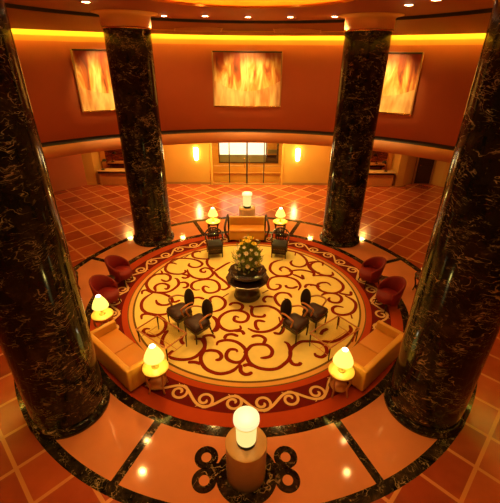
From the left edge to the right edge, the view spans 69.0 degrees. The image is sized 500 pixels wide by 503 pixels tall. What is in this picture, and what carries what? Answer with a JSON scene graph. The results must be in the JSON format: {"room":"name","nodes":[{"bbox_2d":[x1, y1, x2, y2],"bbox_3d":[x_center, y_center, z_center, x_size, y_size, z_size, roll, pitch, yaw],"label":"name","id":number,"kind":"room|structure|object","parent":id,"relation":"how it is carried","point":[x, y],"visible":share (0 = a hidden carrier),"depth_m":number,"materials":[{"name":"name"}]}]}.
{"room":"hotel lobby","nodes":[
{"label":"hotel lobby","id":0,"kind":"room"},
{"bbox_2d":[46,154,86,191],"bbox_3d":[-12.543,0.750,8.199,3.818,2.660,23.971,6,29,9],"label":"wall","id":1,"kind":"structure","parent":0,"point":[67,172],"depth_m":17.91,"materials":[{"name":"paint"}]},
{"bbox_2d":[81,153,96,184],"bbox_3d":[-8.155,-4.649,18.252,0.501,2.660,0.120,-1,28,-4],"label":"wall","id":2,"kind":"structure","parent":0,"point":[87,160],"depth_m":18.44,"materials":[{"name":"paint"}]},
{"bbox_2d":[91,152,100,184],"bbox_3d":[-7.955,-4.846,18.619,0.100,2.660,0.920,0,28,-1],"label":"wall","id":3,"kind":"structure","parent":0,"point":[95,155],"depth_m":18.73,"materials":[{"name":"paint"}]},
{"bbox_2d":[163,143,210,181],"bbox_3d":[-3.458,-4.745,18.514,2.890,2.660,0.120,0,28,0],"label":"wall","id":4,"kind":"structure","parent":0,"point":[181,165],"depth_m":18.58,"materials":[{"name":"paint"}]},
{"bbox_2d":[167,182,210,183],"bbox_3d":[-3.469,-3.589,19.046,2.890,0.120,0.020,0,28,-1],"label":"baseboard","id":5,"kind":"structure","parent":4,"relation":"attached to","point":[167,182],"depth_m":19.04,"materials":[{"name":"brown wood"}]},
{"bbox_2d":[193,148,198,159],"bbox_3d":[-2.720,-4.895,18.280,0.240,0.640,0.140,0,28,-1],"label":"wall sconce","id":6,"kind":"object","parent":4,"relation":"attached to","point":[195,150],"visible":1,"depth_m":18.22,"materials":[{"name":"beige glass"}]},
{"bbox_2d":[213,172,279,181],"bbox_3d":[-0.166,-3.954,19.361,3.540,0.520,0.060,0,28,-1],"label":"wall","id":7,"kind":"structure","parent":0,"point":[218,176],"depth_m":19.32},
{"bbox_2d":[212,143,281,176],"bbox_3d":[-0.165,-5.352,19.696,3.900,2.660,0.120,0,28,-1],"label":"wall","id":8,"kind":"structure","parent":0,"point":[240,166],"depth_m":19.98,"materials":[{"name":"paint"}]},
{"bbox_2d":[218,143,278,162],"bbox_3d":[-0.064,-5.655,19.496,3.245,1.815,0.135,0,28,-1],"label":"window","id":9,"kind":"structure","parent":8,"relation":"in","point":[222,158],"depth_m":19.82,"materials":[{"name":"white glass"}]},
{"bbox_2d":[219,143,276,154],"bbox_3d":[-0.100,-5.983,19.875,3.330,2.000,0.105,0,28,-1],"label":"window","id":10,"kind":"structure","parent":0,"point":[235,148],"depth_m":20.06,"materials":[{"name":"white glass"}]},
{"bbox_2d":[11,28,485,162],"bbox_3d":[-0.016,-1.994,6.015,21.000,4.620,21.000,0,28,-1],"label":"wall","id":11,"kind":"structure","parent":0,"point":[311,66],"depth_m":14.04,"materials":[{"name":"orange paint"}]},
{"bbox_2d":[70,49,114,112],"bbox_3d":[-5.200,-6.325,13.493,2.310,2.060,0.131,-16,32,-27],"label":"framed painting","id":12,"kind":"object","parent":11,"relation":"attached to","point":[91,68],"visible":0.57,"depth_m":13.21,"materials":[{"name":"brown"}]},
{"bbox_2d":[211,51,282,107],"bbox_3d":[-0.117,-6.971,14.777,2.810,2.060,0.130,0,28,-1],"label":"framed painting","id":13,"kind":"object","parent":11,"relation":"attached to","point":[239,78],"visible":1,"depth_m":14.75,"materials":[{"name":"brown"}]},
{"bbox_2d":[379,52,423,114],"bbox_3d":[5.038,-6.285,13.604,2.310,2.060,0.130,16,32,26],"label":"framed painting","id":14,"kind":"object","parent":11,"relation":"attached to","point":[403,69],"visible":0.48,"depth_m":13.33,"materials":[{"name":"brown"}]},
{"bbox_2d":[4,0,494,35],"bbox_3d":[0.001,-3.757,5.061,20.400,0.510,20.400,0,28,-1],"label":"ceiling","id":15,"kind":"structure","parent":0,"point":[427,17],"depth_m":10.15,"materials":[{"name":"brown paint"}]},
{"bbox_2d":[273,28,320,32],"bbox_3d":[1.673,-7.867,12.916,1.700,0.137,0.540,6,29,9],"label":"ceiling vent","id":16,"kind":"object","parent":15,"relation":"in","point":[277,30],"visible":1,"depth_m":12.95,"materials":[{"name":"brown metal"}]},
{"bbox_2d":[0,177,499,502],"bbox_3d":[-0.078,1.248,10.294,30.000,0.002,30.000,0,28,-1],"label":"floor","id":17,"kind":"structure","parent":0,"point":[136,452],"depth_m":6.49,"materials":[{"name":"orange tile"}]},
{"bbox_2d":[0,0,109,439],"bbox_3d":[-3.453,-0.103,5.380,1.800,6.996,1.800,0,28,-1],"label":"marble column","id":18,"kind":"structure","parent":17,"relation":"on","point":[46,343],"depth_m":5.26,"materials":[{"name":"black stone"}]},
{"bbox_2d":[74,270,80,288],"bbox_3d":[-5.056,0.903,10.195,0.540,0.594,0.540,0,28,-1],"label":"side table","id":19,"kind":"object","parent":17,"relation":"on","point":[75,271],"visible":0.06,"depth_m":10.21,"materials":[{"name":"brown wood"}]},
{"bbox_2d":[97,168,126,184],"bbox_3d":[-6.410,-3.852,18.786,2.700,0.775,0.520,0,28,-1],"label":"console desk","id":20,"kind":"object","parent":17,"relation":"on","point":[109,176],"visible":0.53,"depth_m":18.61,"materials":[{"name":"brown wood"}]},
{"bbox_2d":[90,9,173,246],"bbox_3d":[-3.516,-3.577,11.798,1.800,6.996,1.800,0,28,-1],"label":"marble column","id":21,"kind":"structure","parent":17,"relation":"on","point":[127,33],"depth_m":10.97,"materials":[{"name":"black stone"}]},
{"bbox_2d":[225,427,266,492],"bbox_3d":[-0.061,3.258,5.742,0.644,0.798,0.644,0,28,-1],"label":"stone pedestal","id":22,"kind":"object","parent":17,"relation":"on","point":[246,470],"visible":0.82,"depth_m":5.49,"materials":[{"name":"stone"}]},
{"bbox_2d":[233,406,259,450],"bbox_3d":[-0.056,2.644,5.410,0.388,0.598,0.388,0,28,-1],"label":"lamp","id":23,"kind":"object","parent":22,"relation":"on","point":[246,419],"visible":1,"depth_m":5.28,"materials":[{"name":"white glass"}]},
{"bbox_2d":[90,233,402,427],"bbox_3d":[-0.078,1.247,10.294,8.300,0.004,8.300,0,28,-1],"label":"carpet","id":24,"kind":"object","parent":17,"relation":"on","point":[246,361],"visible":0.74,"depth_m":9.01,"materials":[{"name":"brown carpet"}]},
{"bbox_2d":[91,308,113,327],"bbox_3d":[-3.481,1.728,8.701,0.500,0.594,0.500,0,28,-1],"label":"side table","id":25,"kind":"object","parent":24,"relation":"on","point":[95,316],"visible":0.69,"depth_m":8.50,"materials":[{"name":"orange"}]},
{"bbox_2d":[92,294,108,315],"bbox_3d":[-3.476,1.234,8.434,0.370,0.527,0.370,0,28,-1],"label":"table lamp","id":26,"kind":"object","parent":25,"relation":"on","point":[100,303],"visible":1,"depth_m":8.30,"materials":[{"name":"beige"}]},
{"bbox_2d":[89,274,120,307],"bbox_3d":[-3.851,1.077,9.649,0.738,0.838,0.660,11,30,19],"label":"armchair","id":27,"kind":"object","parent":24,"relation":"on","point":[105,286],"visible":0.77,"depth_m":9.65,"materials":[{"name":"fabric"}]},
{"bbox_2d":[104,255,133,287],"bbox_3d":[-3.823,0.552,10.619,0.738,0.838,0.660,6,29,10],"label":"armchair","id":28,"kind":"object","parent":24,"relation":"on","point":[119,267],"visible":0.88,"depth_m":10.56,"materials":[{"name":"fabric"}]},
{"bbox_2d":[90,320,149,391],"bbox_3d":[-2.766,2.211,7.828,1.660,0.600,0.690,23,36,35],"label":"sofa","id":29,"kind":"object","parent":24,"relation":"on","point":[114,350],"visible":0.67,"depth_m":7.63,"materials":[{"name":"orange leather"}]},
{"bbox_2d":[98,329,133,353],"bbox_3d":[-2.995,2.030,8.053,0.714,0.140,0.550,23,36,35],"label":"seat cushion","id":30,"kind":"object","parent":29,"relation":"on","point":[115,340],"depth_m":8.03,"materials":[{"name":"fabric"}]},
{"bbox_2d":[115,343,144,366],"bbox_3d":[-2.456,2.261,7.635,0.714,0.140,0.550,23,36,35],"label":"seat cushion","id":31,"kind":"object","parent":29,"relation":"on","point":[130,354],"depth_m":7.67,"materials":[{"name":"fabric"}]},
{"bbox_2d":[142,359,168,393],"bbox_3d":[-1.857,2.519,7.269,0.510,0.594,0.510,0,28,-1],"label":"side table","id":32,"kind":"object","parent":24,"relation":"on","point":[157,380],"visible":0.91,"depth_m":7.13,"materials":[{"name":"orange"}]},
{"bbox_2d":[144,344,163,369],"bbox_3d":[-1.852,2.013,6.995,0.390,0.555,0.390,0,28,-1],"label":"table lamp","id":33,"kind":"object","parent":32,"relation":"on","point":[154,355],"visible":1,"depth_m":6.86,"materials":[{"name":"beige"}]},
{"bbox_2d":[149,377,166,388],"bbox_3d":[-1.858,2.627,7.327,0.350,0.020,0.350,0,28,-1],"label":"shelf","id":34,"kind":"object","parent":32,"relation":"attached to","point":[156,383],"depth_m":7.28,"materials":[{"name":"brown wood"}]},
{"bbox_2d":[136,315,186,360],"bbox_3d":[-2.039,1.998,8.441,1.050,0.403,0.640,20,34,32],"label":"glass coffee table","id":35,"kind":"object","parent":24,"relation":"on","point":[157,316],"visible":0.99,"depth_m":8.38,"materials":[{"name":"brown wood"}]},
{"bbox_2d":[166,288,193,331],"bbox_3d":[-1.694,1.415,8.988,0.644,0.906,0.616,-23,36,-37],"label":"chair","id":36,"kind":"object","parent":24,"relation":"on","point":[176,312],"visible":0.91,"depth_m":8.91,"materials":[{"name":"brown leather"}]},
{"bbox_2d":[183,299,213,344],"bbox_3d":[-1.200,1.626,8.607,0.644,0.906,0.616,-23,36,-37],"label":"chair","id":37,"kind":"object","parent":24,"relation":"on","point":[198,323],"visible":1,"depth_m":8.53,"materials":[{"name":"brown wood"}]},
{"bbox_2d":[206,218,220,233],"bbox_3d":[-1.358,-0.864,13.528,0.540,0.594,0.540,0,28,-1],"label":"side table","id":38,"kind":"object","parent":24,"relation":"on","point":[209,222],"visible":0.77,"depth_m":13.37,"materials":[{"name":"orange"}]},
{"bbox_2d":[208,207,217,221],"bbox_3d":[-1.353,-1.358,13.260,0.370,0.527,0.370,0,28,-1],"label":"table lamp","id":39,"kind":"object","parent":38,"relation":"on","point":[212,213],"visible":1,"depth_m":13.12,"materials":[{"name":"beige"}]},
{"bbox_2d":[204,227,223,258],"bbox_3d":[-1.203,-0.309,12.211,0.626,0.888,0.600,-6,29,-11],"label":"wooden chair","id":40,"kind":"object","parent":24,"relation":"on","point":[215,246],"visible":1,"depth_m":12.11,"materials":[{"name":"black wood"}]},
{"bbox_2d":[224,214,269,241],"bbox_3d":[-0.115,-0.869,13.269,1.662,0.882,0.712,0,28,-1],"label":"settee","id":41,"kind":"object","parent":24,"relation":"on","point":[239,227],"visible":1,"depth_m":13.17,"materials":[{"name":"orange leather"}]},
{"bbox_2d":[229,225,263,232],"bbox_3d":[-0.115,-0.805,13.259,1.254,0.140,0.530,0,28,-1],"label":"seat cushion","id":42,"kind":"object","parent":41,"relation":"on","point":[232,228],"depth_m":13.15,"materials":[{"name":"orange fabric"}]},
{"bbox_2d":[226,272,268,302],"bbox_3d":[-0.075,0.974,10.146,1.200,0.615,1.200,0,28,-1],"label":"table","id":43,"kind":"object","parent":24,"relation":"on","point":[245,292],"visible":0.65,"depth_m":9.91,"materials":[{"name":"brown wood"}]},
{"bbox_2d":[228,261,266,282],"bbox_3d":[-0.071,0.602,9.944,1.060,0.215,1.060,0,28,-1],"label":"flower bowl","id":44,"kind":"object","parent":43,"relation":"on","point":[232,271],"visible":0.68,"depth_m":9.85,"materials":[{"name":"brown metal"}]},
{"bbox_2d":[231,235,262,276],"bbox_3d":[-0.038,0.094,9.676,0.837,1.218,0.891,-14,32,-25],"label":"flower bouquet","id":45,"kind":"object","parent":44,"relation":"in","point":[250,249],"visible":1,"depth_m":9.56,"materials":[{"name":"green plant"}]},
{"bbox_2d":[270,227,289,258],"bbox_3d":[1.013,-0.302,12.237,0.626,0.888,0.600,6,29,10],"label":"wooden chair","id":46,"kind":"object","parent":24,"relation":"on","point":[280,247],"visible":1,"depth_m":12.13,"materials":[{"name":"brown wood"}]},
{"bbox_2d":[273,218,286,237],"bbox_3d":[1.111,-0.856,13.557,0.540,0.594,0.540,0,28,-1],"label":"side table","id":47,"kind":"object","parent":24,"relation":"on","point":[283,223],"visible":0.81,"depth_m":13.39,"materials":[{"name":"orange"}]},
{"bbox_2d":[275,208,285,221],"bbox_3d":[1.116,-1.349,13.289,0.370,0.527,0.370,0,28,-1],"label":"table lamp","id":48,"kind":"object","parent":47,"relation":"on","point":[280,213],"visible":1,"depth_m":13.15,"materials":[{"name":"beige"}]},
{"bbox_2d":[279,298,309,343],"bbox_3d":[1.042,1.624,8.652,0.644,0.906,0.616,25,37,37],"label":"chair","id":49,"kind":"object","parent":24,"relation":"on","point":[295,323],"visible":1,"depth_m":8.58,"materials":[{"name":"brown wood"}]},
{"bbox_2d":[300,289,327,331],"bbox_3d":[1.569,1.426,9.027,0.644,0.906,0.616,25,37,37],"label":"chair","id":50,"kind":"object","parent":24,"relation":"on","point":[316,313],"visible":0.92,"depth_m":8.95,"materials":[{"name":"brown wood"}]},
{"bbox_2d":[309,315,359,359],"bbox_3d":[1.961,2.002,8.505,1.050,0.403,0.640,-20,35,-33],"label":"glass coffee table","id":51,"kind":"object","parent":24,"relation":"on","point":[338,316],"visible":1,"depth_m":8.43,"materials":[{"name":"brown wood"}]},
{"bbox_2d":[328,362,354,397],"bbox_3d":[1.784,2.574,7.232,0.510,0.594,0.510,0,28,-1],"label":"side table","id":52,"kind":"object","parent":24,"relation":"on","point":[338,380],"visible":0.85,"depth_m":7.09,"materials":[{"name":"orange"}]},
{"bbox_2d":[330,379,347,392],"bbox_3d":[1.783,2.682,7.291,0.350,0.020,0.350,0,28,-1],"label":"shelf","id":53,"kind":"object","parent":52,"relation":"attached to","point":[340,387],"depth_m":7.25,"materials":[{"name":"brown wood"}]},
{"bbox_2d":[333,347,353,372],"bbox_3d":[1.789,2.068,6.958,0.390,0.555,0.390,0,28,-1],"label":"table lamp","id":54,"kind":"object","parent":52,"relation":"on","point":[343,359],"visible":1,"depth_m":6.82,"materials":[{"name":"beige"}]},
{"bbox_2d":[358,256,386,287],"bbox_3d":[3.584,0.588,10.687,0.738,0.838,0.660,-5,29,-9],"label":"armchair","id":55,"kind":"object","parent":24,"relation":"on","point":[371,270],"visible":0.98,"depth_m":10.62,"materials":[{"name":"fabric"}]},
{"bbox_2d":[348,320,403,390],"bbox_3d":[2.631,2.229,7.891,1.660,0.600,0.690,-23,36,-37],"label":"sofa","id":56,"kind":"object","parent":24,"relation":"on","point":[373,354],"visible":0.73,"depth_m":7.74,"materials":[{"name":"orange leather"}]},
{"bbox_2d":[349,343,377,366],"bbox_3d":[2.325,2.278,7.691,0.714,0.140,0.550,-23,36,-37],"label":"seat cushion","id":57,"kind":"object","parent":56,"relation":"on","point":[362,354],"depth_m":7.74,"materials":[{"name":"orange fabric"}]},
{"bbox_2d":[359,329,393,353],"bbox_3d":[2.856,2.050,8.121,0.714,0.140,0.550,-23,36,-37],"label":"seat cushion","id":58,"kind":"object","parent":56,"relation":"on","point":[377,340],"depth_m":8.10,"materials":[{"name":"orange fabric"}]},
{"bbox_2d":[374,276,406,312],"bbox_3d":[3.751,1.113,9.719,0.738,0.838,0.660,-10,30,-18],"label":"armchair","id":59,"kind":"object","parent":24,"relation":"on","point":[390,290],"visible":1,"depth_m":9.66,"materials":[{"name":"fabric"}]},
{"bbox_2d":[239,205,254,215],"bbox_3d":[-0.115,-1.360,14.272,0.644,0.798,0.644,0,28,-1],"label":"stone pedestal","id":60,"kind":"object","parent":17,"relation":"on","point":[242,211],"visible":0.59,"depth_m":13.93,"materials":[{"name":"stone"}]},
{"bbox_2d":[242,191,251,208],"bbox_3d":[-0.109,-1.974,13.940,0.388,0.598,0.388,0,28,-1],"label":"lamp","id":61,"kind":"object","parent":60,"relation":"on","point":[246,195],"visible":1,"depth_m":13.81,"materials":[{"name":"white glass"}]},
{"bbox_2d":[319,12,404,247],"bbox_3d":[3.358,-3.554,11.878,1.800,6.996,1.800,0,28,-1],"label":"marble column","id":62,"kind":"structure","parent":17,"relation":"on","point":[368,35],"depth_m":11.06,"materials":[{"name":"black stone"}]},
{"bbox_2d":[367,170,395,186],"bbox_3d":[6.089,-3.808,18.933,2.700,0.775,0.520,0,28,-1],"label":"console desk","id":63,"kind":"object","parent":17,"relation":"on","point":[375,177],"visible":0.47,"depth_m":18.77,"materials":[{"name":"brown wood"}]},
{"bbox_2d":[412,271,420,289],"bbox_3d":[4.904,0.938,10.312,0.540,0.594,0.540,0,28,-1],"label":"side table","id":64,"kind":"object","parent":17,"relation":"on","point":[417,274],"visible":0.23,"depth_m":10.32,"materials":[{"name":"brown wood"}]},
{"bbox_2d":[384,0,499,438],"bbox_3d":[3.421,-0.079,5.460,1.800,6.996,1.800,0,28,-1],"label":"marble column","id":65,"kind":"structure","parent":17,"relation":"on","point":[452,329],"depth_m":5.29,"materials":[{"name":"black stone"}]},
{"bbox_2d":[153,0,354,8],"bbox_3d":[-0.014,-5.223,6.792,5.600,0.720,5.600,0,28,-1],"label":"ceiling","id":66,"kind":"structure","parent":0,"point":[255,4],"depth_m":8.96,"materials":[{"name":"orange paint"}]},
{"bbox_2d":[283,144,331,182],"bbox_3d":[3.152,-4.707,18.565,2.890,2.660,0.120,1,28,0],"label":"wall","id":67,"kind":"structure","parent":0,"point":[313,165],"depth_m":18.63,"materials":[{"name":"paint"}]},
{"bbox_2d":[209,143,284,184],"bbox_3d":[-0.153,-4.706,18.492,3.730,2.670,0.213,0,28,-1],"label":"door","id":68,"kind":"structure","parent":67,"relation":"in","point":[282,162],"depth_m":18.68,"materials":[{"name":"brown"}]},
{"bbox_2d":[295,148,299,160],"bbox_3d":[2.410,-4.858,18.305,0.240,0.640,0.140,0,28,-1],"label":"wall sconce","id":69,"kind":"object","parent":67,"relation":"attached to","point":[297,154],"visible":1,"depth_m":18.28,"materials":[{"name":"beige glass"}]},
{"bbox_2d":[282,183,327,184],"bbox_3d":[3.141,-3.551,19.097,2.890,0.120,0.020,0,28,-1],"label":"baseboard","id":70,"kind":"structure","parent":67,"relation":"attached to","point":[282,183],"depth_m":19.09,"materials":[{"name":"brown wood"}]},
{"bbox_2d":[391,154,399,184],"bbox_3d":[7.644,-4.832,18.877,0.100,2.660,0.750,0,28,-1],"label":"wall","id":71,"kind":"structure","parent":0,"point":[396,156],"depth_m":18.97,"materials":[{"name":"paint"}]},
{"bbox_2d":[394,155,416,185],"bbox_3d":[8.147,-4.706,18.652,1.239,2.660,0.238,-14,32,-25],"label":"wall","id":72,"kind":"structure","parent":0,"point":[406,164],"depth_m":18.81,"materials":[{"name":"paint"}]},
{"bbox_2d":[431,161,449,186],"bbox_3d":[12.690,0.805,8.554,2.699,2.660,24.228,-3,29,-7],"label":"wall","id":73,"kind":"structure","parent":0,"point":[441,169],"depth_m":18.90,"materials":[{"name":"paint"}]},
{"bbox_3d":[6.090,-5.045,19.241,3.000,2.660,0.120,0,28,-1],"label":"wall","id":74,"kind":"structure","parent":0,"visible":0},
{"bbox_2d":[369,151,393,169],"bbox_3d":[6.092,-5.103,19.096,2.900,2.200,0.030,0,28,-1],"label":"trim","id":75,"kind":"structure","parent":74,"relation":"attached to","point":[377,158],"depth_m":19.25,"materials":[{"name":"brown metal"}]},
{"bbox_3d":[-6.409,-5.088,19.095,3.000,2.660,0.120,0,28,-1],"label":"wall","id":76,"kind":"structure","parent":0,"visible":0},
{"bbox_2d":[99,149,123,167],"bbox_3d":[-6.407,-5.146,18.950,2.900,2.200,0.030,0,28,-1],"label":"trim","id":77,"kind":"structure","parent":76,"relation":"attached to","point":[114,158],"depth_m":19.07,"materials":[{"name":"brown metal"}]},
{"bbox_3d":[9.190,-5.779,18.448,0.976,0.560,0.170,0,28,-1],"label":"wall","id":78,"kind":"structure","parent":0,"visible":0},
{"bbox_2d":[411,157,436,183],"bbox_3d":[9.172,-4.594,18.969,1.003,2.180,0.146,1,28,1],"label":"trim","id":79,"kind":"structure","parent":78,"relation":"attached to","point":[417,160],"depth_m":19.12,"materials":[{"name":"brown wood"}]},
{"bbox_2d":[414,158,434,182],"bbox_3d":[9.171,-4.556,18.983,0.842,2.060,0.177,0,28,-1],"label":"door","id":80,"kind":"structure","parent":78,"relation":"in","point":[425,166],"depth_m":19.14,"materials":[{"name":"brown wood"}]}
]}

